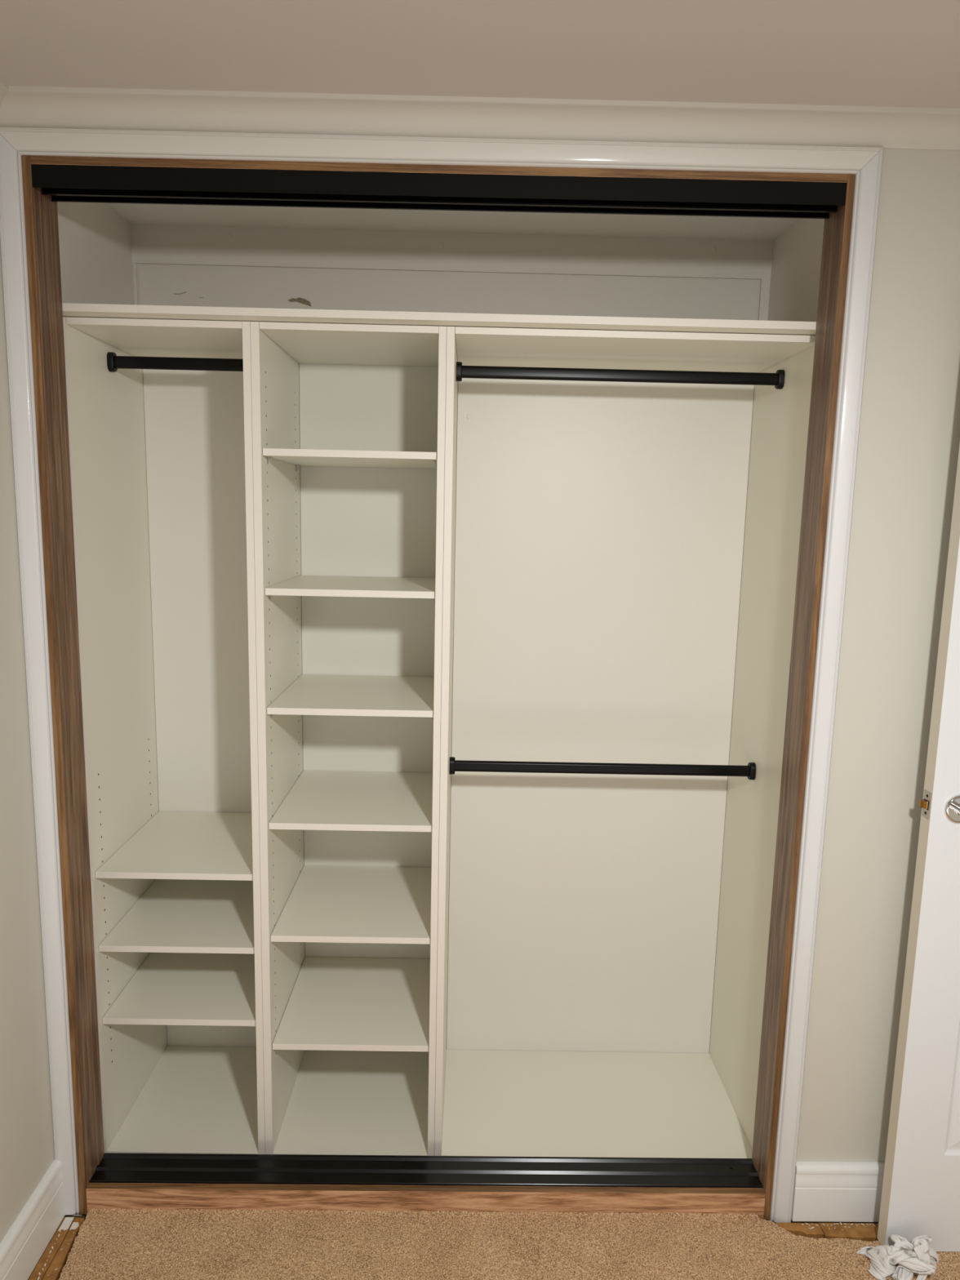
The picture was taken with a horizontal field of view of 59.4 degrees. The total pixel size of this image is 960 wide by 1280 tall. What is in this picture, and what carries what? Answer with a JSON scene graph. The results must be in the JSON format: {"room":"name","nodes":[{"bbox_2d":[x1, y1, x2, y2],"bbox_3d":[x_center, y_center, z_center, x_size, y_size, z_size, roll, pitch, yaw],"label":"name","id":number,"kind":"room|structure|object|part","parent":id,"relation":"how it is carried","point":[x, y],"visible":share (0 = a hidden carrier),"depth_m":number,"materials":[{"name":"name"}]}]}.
{"room":"bedroom","nodes":[
{"label":"bedroom","id":0,"kind":"room"},
{"bbox_2d":[0,201,134,1243],"bbox_3d":[-0.997,0.360,0.485,0.126,2.459,4.005,1,9,-1],"label":"wall","id":1,"kind":"structure","parent":0,"point":[27,1153],"depth_m":1.80,"materials":[{"name":"beige paint"}]},
{"bbox_2d":[0,79,8,105],"bbox_3d":[-0.904,-0.780,-0.013,0.054,0.054,3.358,1,9,-1],"label":"trim","id":2,"kind":"structure","parent":1,"relation":"attached to","point":[3,86],"depth_m":1.59,"materials":[{"name":"beige paint"}]},
{"bbox_2d":[0,1160,65,1279],"bbox_3d":[-0.973,1.537,0.328,0.018,0.145,3.344,1,9,-1],"label":"baseboard","id":3,"kind":"structure","parent":1,"relation":"attached to","point":[25,1242],"depth_m":1.85,"materials":[{"name":"white paint"}]},
{"bbox_2d":[131,224,773,1028],"bbox_3d":[-0.097,0.102,2.451,1.714,2.414,0.057,1,9,-1],"label":"wall","id":4,"kind":"structure","parent":0,"point":[175,265],"depth_m":2.26,"materials":[{"name":"beige paint"}]},
{"bbox_2d":[106,203,798,240],"bbox_3d":[-0.068,-1.075,2.023,1.814,0.040,0.555,1,9,-1],"label":"ceiling","id":5,"kind":"structure","parent":0,"point":[725,228],"depth_m":2.16,"materials":[{"name":"white paint"}]},
{"bbox_2d":[27,1213,878,1279],"bbox_3d":[0.406,1.626,0.661,2.986,0.060,4.150,1,9,-1],"label":"floor","id":6,"kind":"structure","parent":0,"point":[83,1215],"depth_m":2.03,"materials":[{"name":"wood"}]},
{"bbox_2d":[28,1217,75,1279],"bbox_3d":[-0.965,1.399,1.796,0.028,0.016,0.388,1,9,-1],"label":"strip","id":7,"kind":"object","parent":6,"relation":"on","point":[40,1270],"visible":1,"depth_m":1.90,"materials":[{"name":"brown wood"}]},
{"bbox_2d":[42,1217,84,1279],"bbox_3d":[-0.936,1.400,1.796,0.029,0.015,0.388,1,9,-1],"label":"strip","id":8,"kind":"object","parent":6,"relation":"on","point":[53,1273],"visible":0.91,"depth_m":1.89,"materials":[{"name":"brown wood"}]},
{"bbox_2d":[62,316,265,1154],"bbox_3d":[-0.740,0.280,2.221,0.419,2.058,0.447,1,9,-1],"label":"shelving unit","id":9,"kind":"object","parent":6,"relation":"on","point":[162,460],"depth_m":2.26,"materials":[{"name":"white laminate"}]},
{"bbox_2d":[106,351,117,372],"bbox_3d":[-0.905,-0.684,2.071,0.014,0.047,0.030,1,9,-1],"label":"socket","id":10,"kind":"object","parent":9,"relation":"attached to","point":[112,358],"depth_m":2.06,"materials":[{"name":"black plastic"}]},
{"bbox_3d":[-0.941,0.276,2.219,0.016,2.058,0.447,1,9,-1],"label":"panel","id":11,"kind":"part","parent":9,"relation":"part of","materials":[{"name":"white plastic"}]},
{"bbox_3d":[-0.718,-0.729,2.062,0.385,0.015,0.431,1,9,-1],"label":"panel","id":12,"kind":"part","parent":9,"relation":"part of","materials":[{"name":"white plastic"}]},
{"bbox_2d":[95,811,253,880],"bbox_3d":[-0.746,0.544,2.257,0.383,0.016,0.421,1,9,-1],"label":"shelf","id":13,"kind":"object","parent":9,"relation":"attached to","point":[165,845],"depth_m":2.19,"materials":[{"name":"white laminate"}]},
{"bbox_3d":[-0.719,-0.680,2.074,0.385,0.047,0.030,1,9,-1],"label":"hanging rail","id":14,"kind":"part","parent":9,"relation":"part of","materials":[{"name":"black metal"}]},
{"bbox_2d":[98,879,254,954],"bbox_3d":[-0.750,0.734,2.286,0.383,0.016,0.421,1,9,-1],"label":"shelf","id":15,"kind":"object","parent":9,"relation":"attached to","point":[166,915],"depth_m":2.21,"materials":[{"name":"white laminate"}]},
{"bbox_2d":[102,952,255,1026],"bbox_3d":[-0.754,0.926,2.315,0.383,0.016,0.421,1,9,-1],"label":"shelf","id":16,"kind":"object","parent":9,"relation":"attached to","point":[162,988],"depth_m":2.22,"materials":[{"name":"white laminate"}]},
{"bbox_3d":[-0.762,1.285,2.364,0.386,0.016,0.431,1,9,-1],"label":"panel","id":17,"kind":"part","parent":9,"relation":"part of","materials":[{"name":"white plastic"}]},
{"bbox_3d":[-0.742,0.245,2.435,0.384,2.052,0.015,1,9,-1],"label":"panel","id":18,"kind":"part","parent":9,"relation":"part of","materials":[{"name":"beige plastic"}]},
{"bbox_3d":[-0.539,0.284,2.224,0.017,2.058,0.447,1,9,-1],"label":"panel","id":19,"kind":"part","parent":9,"relation":"part of","materials":[{"name":"white plastic"}]},
{"bbox_2d":[250,321,446,1155],"bbox_3d":[-0.314,0.288,2.227,0.432,2.058,0.447,1,9,-1],"label":"shelving unit","id":20,"kind":"object","parent":6,"relation":"on","point":[348,420],"visible":0.97,"depth_m":2.29,"materials":[{"name":"white laminate"}]},
{"bbox_3d":[-0.520,0.284,2.224,0.019,2.058,0.447,1,9,-1],"label":"panel","id":21,"kind":"part","parent":20,"relation":"part of","materials":[{"name":"white plastic"}]},
{"bbox_3d":[-0.290,-0.721,2.067,0.395,0.015,0.431,1,9,-1],"label":"panel","id":22,"kind":"part","parent":20,"relation":"part of","materials":[{"name":"white plastic"}]},
{"bbox_2d":[262,448,437,468],"bbox_3d":[-0.296,-0.453,2.112,0.393,0.016,0.421,1,9,-1],"label":"shelf","id":23,"kind":"object","parent":20,"relation":"attached to","point":[280,457],"depth_m":1.96,"materials":[{"name":"white laminate"}]},
{"bbox_2d":[268,770,432,831],"bbox_3d":[-0.316,0.422,2.243,0.393,0.016,0.421,1,9,-1],"label":"shelf","id":24,"kind":"object","parent":20,"relation":"attached to","point":[399,801],"depth_m":2.19,"materials":[{"name":"white laminate"}]},
{"bbox_2d":[266,674,434,717],"bbox_3d":[-0.309,0.141,2.201,0.393,0.016,0.421,1,9,-1],"label":"shelf","id":25,"kind":"object","parent":20,"relation":"attached to","point":[336,695],"depth_m":2.13,"materials":[{"name":"white laminate"}]},
{"bbox_2d":[265,574,435,598],"bbox_3d":[-0.303,-0.139,2.159,0.393,0.016,0.421,1,9,-1],"label":"shelf","id":26,"kind":"object","parent":20,"relation":"attached to","point":[406,586],"depth_m":2.04,"materials":[{"name":"white laminate"}]},
{"bbox_3d":[-0.335,1.293,2.370,0.396,0.016,0.431,1,9,-1],"label":"panel","id":27,"kind":"part","parent":20,"relation":"part of","materials":[{"name":"white plastic"}]},
{"bbox_2d":[272,956,430,1051],"bbox_3d":[-0.328,0.997,2.329,0.393,0.016,0.421,1,9,-1],"label":"shelf","id":28,"kind":"object","parent":20,"relation":"attached to","point":[332,1003],"depth_m":2.29,"materials":[{"name":"white laminate"}]},
{"bbox_2d":[271,865,431,944],"bbox_3d":[-0.322,0.710,2.286,0.393,0.016,0.421,1,9,-1],"label":"shelf","id":29,"kind":"object","parent":20,"relation":"attached to","point":[323,904],"depth_m":2.24,"materials":[{"name":"white laminate"}]},
{"bbox_3d":[-0.315,0.253,2.440,0.394,2.052,0.015,1,9,-1],"label":"panel","id":30,"kind":"part","parent":20,"relation":"part of","materials":[{"name":"beige plastic"}]},
{"bbox_3d":[-0.106,0.292,2.229,0.017,2.058,0.447,1,9,-1],"label":"panel","id":31,"kind":"part","parent":20,"relation":"part of","materials":[{"name":"white plastic"}]},
{"bbox_2d":[58,1208,959,1279],"bbox_3d":[0.439,1.631,0.365,2.716,0.028,3.341,1,9,-1],"label":"carpet","id":32,"kind":"object","parent":6,"relation":"on","point":[109,1244],"visible":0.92,"depth_m":1.91,"materials":[{"name":"beige carpet"}]},
{"bbox_2d":[856,1234,938,1279],"bbox_3d":[0.933,1.361,1.865,0.166,0.088,0.087,2,9,8],"label":"rag","id":33,"kind":"object","parent":32,"relation":"on","point":[917,1256],"visible":1,"depth_m":1.85,"materials":[{"name":"white fabric"}]},
{"bbox_2d":[877,443,959,1251],"bbox_3d":[1.327,0.392,1.761,0.785,2.049,0.096,1,9,-1],"label":"door","id":34,"kind":"structure","parent":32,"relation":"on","point":[921,1191],"depth_m":1.83,"materials":[{"name":"white paint"}]},
{"bbox_3d":[0.946,0.348,1.781,0.002,0.057,0.026,1,9,-1],"label":"latch plate","id":35,"kind":"part","parent":34,"relation":"part of","materials":[{"name":"silver metal"}]},
{"bbox_3d":[1.005,0.354,1.760,0.062,0.062,0.009,1,9,-1],"label":"handle","id":36,"kind":"part","parent":34,"relation":"part of","materials":[{"name":"silver metal"}]},
{"bbox_3d":[1.059,0.358,1.732,0.132,0.018,0.056,1,9,-1],"label":"lever","id":37,"kind":"part","parent":34,"relation":"part of","materials":[{"name":"silver metal"}]},
{"bbox_2d":[434,326,815,1158],"bbox_3d":[0.325,0.301,2.235,0.845,2.058,0.447,1,9,-1],"label":"tall cabinet","id":38,"kind":"object","parent":6,"relation":"on","point":[622,571],"depth_m":2.38,"materials":[{"name":"white laminate"}]},
{"bbox_2d":[62,302,816,335],"bbox_3d":[-0.075,-0.731,2.049,1.712,0.016,0.494,1,9,-1],"label":"shelf","id":39,"kind":"object","parent":38,"relation":"on","point":[69,309],"visible":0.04,"depth_m":1.81,"materials":[{"name":"white wood"}]},
{"bbox_3d":[-0.088,0.293,2.230,0.018,2.058,0.447,1,9,-1],"label":"panel","id":40,"kind":"part","parent":38,"relation":"part of","materials":[{"name":"white plastic"}]},
{"bbox_2d":[449,756,455,774],"bbox_3d":[-0.073,0.334,2.232,0.014,0.047,0.030,1,9,-1],"label":"socket","id":41,"kind":"object","parent":38,"relation":"attached to","point":[452,759],"depth_m":2.22,"materials":[{"name":"black plastic"}]},
{"bbox_2d":[456,361,462,381],"bbox_3d":[-0.051,-0.664,2.082,0.014,0.047,0.030,1,9,-1],"label":"socket","id":42,"kind":"object","parent":38,"relation":"attached to","point":[459,364],"depth_m":2.07,"materials":[{"name":"black plastic"}]},
{"bbox_3d":[0.304,1.306,2.378,0.811,0.016,0.431,1,9,-1],"label":"panel","id":43,"kind":"part","parent":38,"relation":"part of","materials":[{"name":"white plastic"}]},
{"bbox_3d":[0.324,0.266,2.448,0.810,2.052,0.015,1,9,-1],"label":"panel","id":44,"kind":"part","parent":38,"relation":"part of","materials":[{"name":"beige plastic"}]},
{"bbox_3d":[0.325,0.342,2.237,0.811,0.047,0.030,1,9,-1],"label":"hanging rail","id":45,"kind":"part","parent":38,"relation":"part of","materials":[{"name":"black metal"}]},
{"bbox_3d":[0.347,-0.656,2.087,0.811,0.047,0.030,1,9,-1],"label":"hanging rail","id":46,"kind":"part","parent":38,"relation":"part of","materials":[{"name":"black metal"}]},
{"bbox_3d":[0.348,-0.708,2.075,0.810,0.015,0.431,1,9,-1],"label":"panel","id":47,"kind":"part","parent":38,"relation":"part of","materials":[{"name":"white plastic"}]},
{"bbox_2d":[746,762,755,779],"bbox_3d":[0.723,0.349,2.242,0.014,0.047,0.030,1,9,-1],"label":"socket","id":48,"kind":"object","parent":38,"relation":"attached to","point":[751,767],"depth_m":2.23,"materials":[{"name":"black plastic"}]},
{"bbox_3d":[0.739,0.309,2.240,0.016,2.058,0.447,1,9,-1],"label":"panel","id":49,"kind":"part","parent":38,"relation":"part of","materials":[{"name":"white plastic"}]},
{"bbox_2d":[774,369,784,389],"bbox_3d":[0.745,-0.648,2.093,0.014,0.047,0.030,1,9,-1],"label":"socket","id":50,"kind":"object","parent":38,"relation":"attached to","point":[780,375],"depth_m":2.08,"materials":[{"name":"black plastic"}]},
{"bbox_2d":[776,1222,823,1238],"bbox_3d":[0.757,1.400,1.993,0.102,0.016,0.032,1,9,-1],"label":"strip","id":51,"kind":"object","parent":6,"relation":"on","point":[814,1230],"visible":0.88,"depth_m":1.99,"materials":[{"name":"brown wood"}]},
{"bbox_2d":[818,1222,878,1241],"bbox_3d":[0.888,1.402,1.991,0.157,0.017,0.043,1,9,-1],"label":"strip","id":52,"kind":"object","parent":6,"relation":"on","point":[868,1232],"visible":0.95,"depth_m":1.99,"materials":[{"name":"brown wood"}]},
{"bbox_2d":[0,0,959,108],"bbox_3d":[0.463,-0.802,-0.053,2.986,0.062,3.458,1,9,-1],"label":"ceiling","id":53,"kind":"structure","parent":0,"point":[881,53],"depth_m":1.43,"materials":[{"name":"beige paint"}]},
{"bbox_2d":[65,149,959,1221],"bbox_3d":[0.419,0.150,1.884,2.986,2.521,0.090,1,9,-1],"label":"wall","id":54,"kind":"structure","parent":0,"point":[909,433],"depth_m":1.82,"materials":[{"name":"beige paint"}]},
{"bbox_2d":[0,133,79,1214],"bbox_3d":[-0.950,0.179,1.820,0.048,2.386,0.018,1,9,-1],"label":"trim","id":55,"kind":"structure","parent":54,"relation":"attached to","point":[12,220],"depth_m":1.79,"materials":[{"name":"white paint"}]},
{"bbox_2d":[89,1152,762,1187],"bbox_3d":[-0.126,1.297,2.058,1.612,0.015,0.084,1,9,-1],"label":"door track","id":56,"kind":"object","parent":54,"relation":"attached to","point":[161,1168],"visible":1,"depth_m":2.05,"materials":[{"name":"black metal"}]},
{"bbox_2d":[21,155,855,1219],"bbox_3d":[-0.103,0.212,1.887,1.647,2.349,0.103,1,9,-1],"label":"frame","id":57,"kind":"object","parent":54,"relation":"attached to","point":[41,214],"visible":0.7,"depth_m":1.88,"materials":[{"name":"brown wood"}]},
{"bbox_3d":[-0.126,1.313,2.061,1.614,0.030,0.085,1,9,-1],"label":"board","id":58,"kind":"part","parent":57,"relation":"part of","materials":[{"name":"brown wood"}]},
{"bbox_2d":[31,164,846,218],"bbox_3d":[-0.077,-0.908,1.707,1.612,0.049,0.079,1,9,-1],"label":"door track","id":59,"kind":"object","parent":54,"relation":"attached to","point":[64,183],"visible":1,"depth_m":1.67,"materials":[{"name":"black metal"}]},
{"bbox_2d":[0,126,883,174],"bbox_3d":[-0.076,-0.964,1.657,1.746,0.056,0.018,1,9,-1],"label":"trim","id":60,"kind":"structure","parent":54,"relation":"attached to","point":[31,141],"depth_m":1.65,"materials":[{"name":"white paint"}]},
{"bbox_2d":[0,85,959,151],"bbox_3d":[0.446,-1.004,1.638,2.786,0.065,0.054,1,9,-1],"label":"trim","id":61,"kind":"structure","parent":54,"relation":"attached to","point":[887,127],"depth_m":1.64,"materials":[{"name":"beige paint"}]},
{"bbox_2d":[769,146,884,1222],"bbox_3d":[0.747,0.209,1.841,0.049,2.393,0.018,1,9,-1],"label":"trim","id":62,"kind":"structure","parent":54,"relation":"attached to","point":[868,179],"depth_m":1.81,"materials":[{"name":"white paint"}]},
{"bbox_2d":[791,1161,884,1222],"bbox_3d":[1.268,1.323,2.013,1.040,0.149,0.018,1,9,-1],"label":"baseboard","id":63,"kind":"structure","parent":54,"relation":"attached to","point":[824,1191],"depth_m":2.00,"materials":[{"name":"white paint"}]},
{"bbox_2d":[767,217,824,321],"bbox_3d":[0.788,0.156,2.216,0.050,2.414,0.555,1,9,-1],"label":"wall","id":64,"kind":"structure","parent":0,"point":[797,252],"depth_m":2.08,"materials":[{"name":"beige paint"}]}
]}

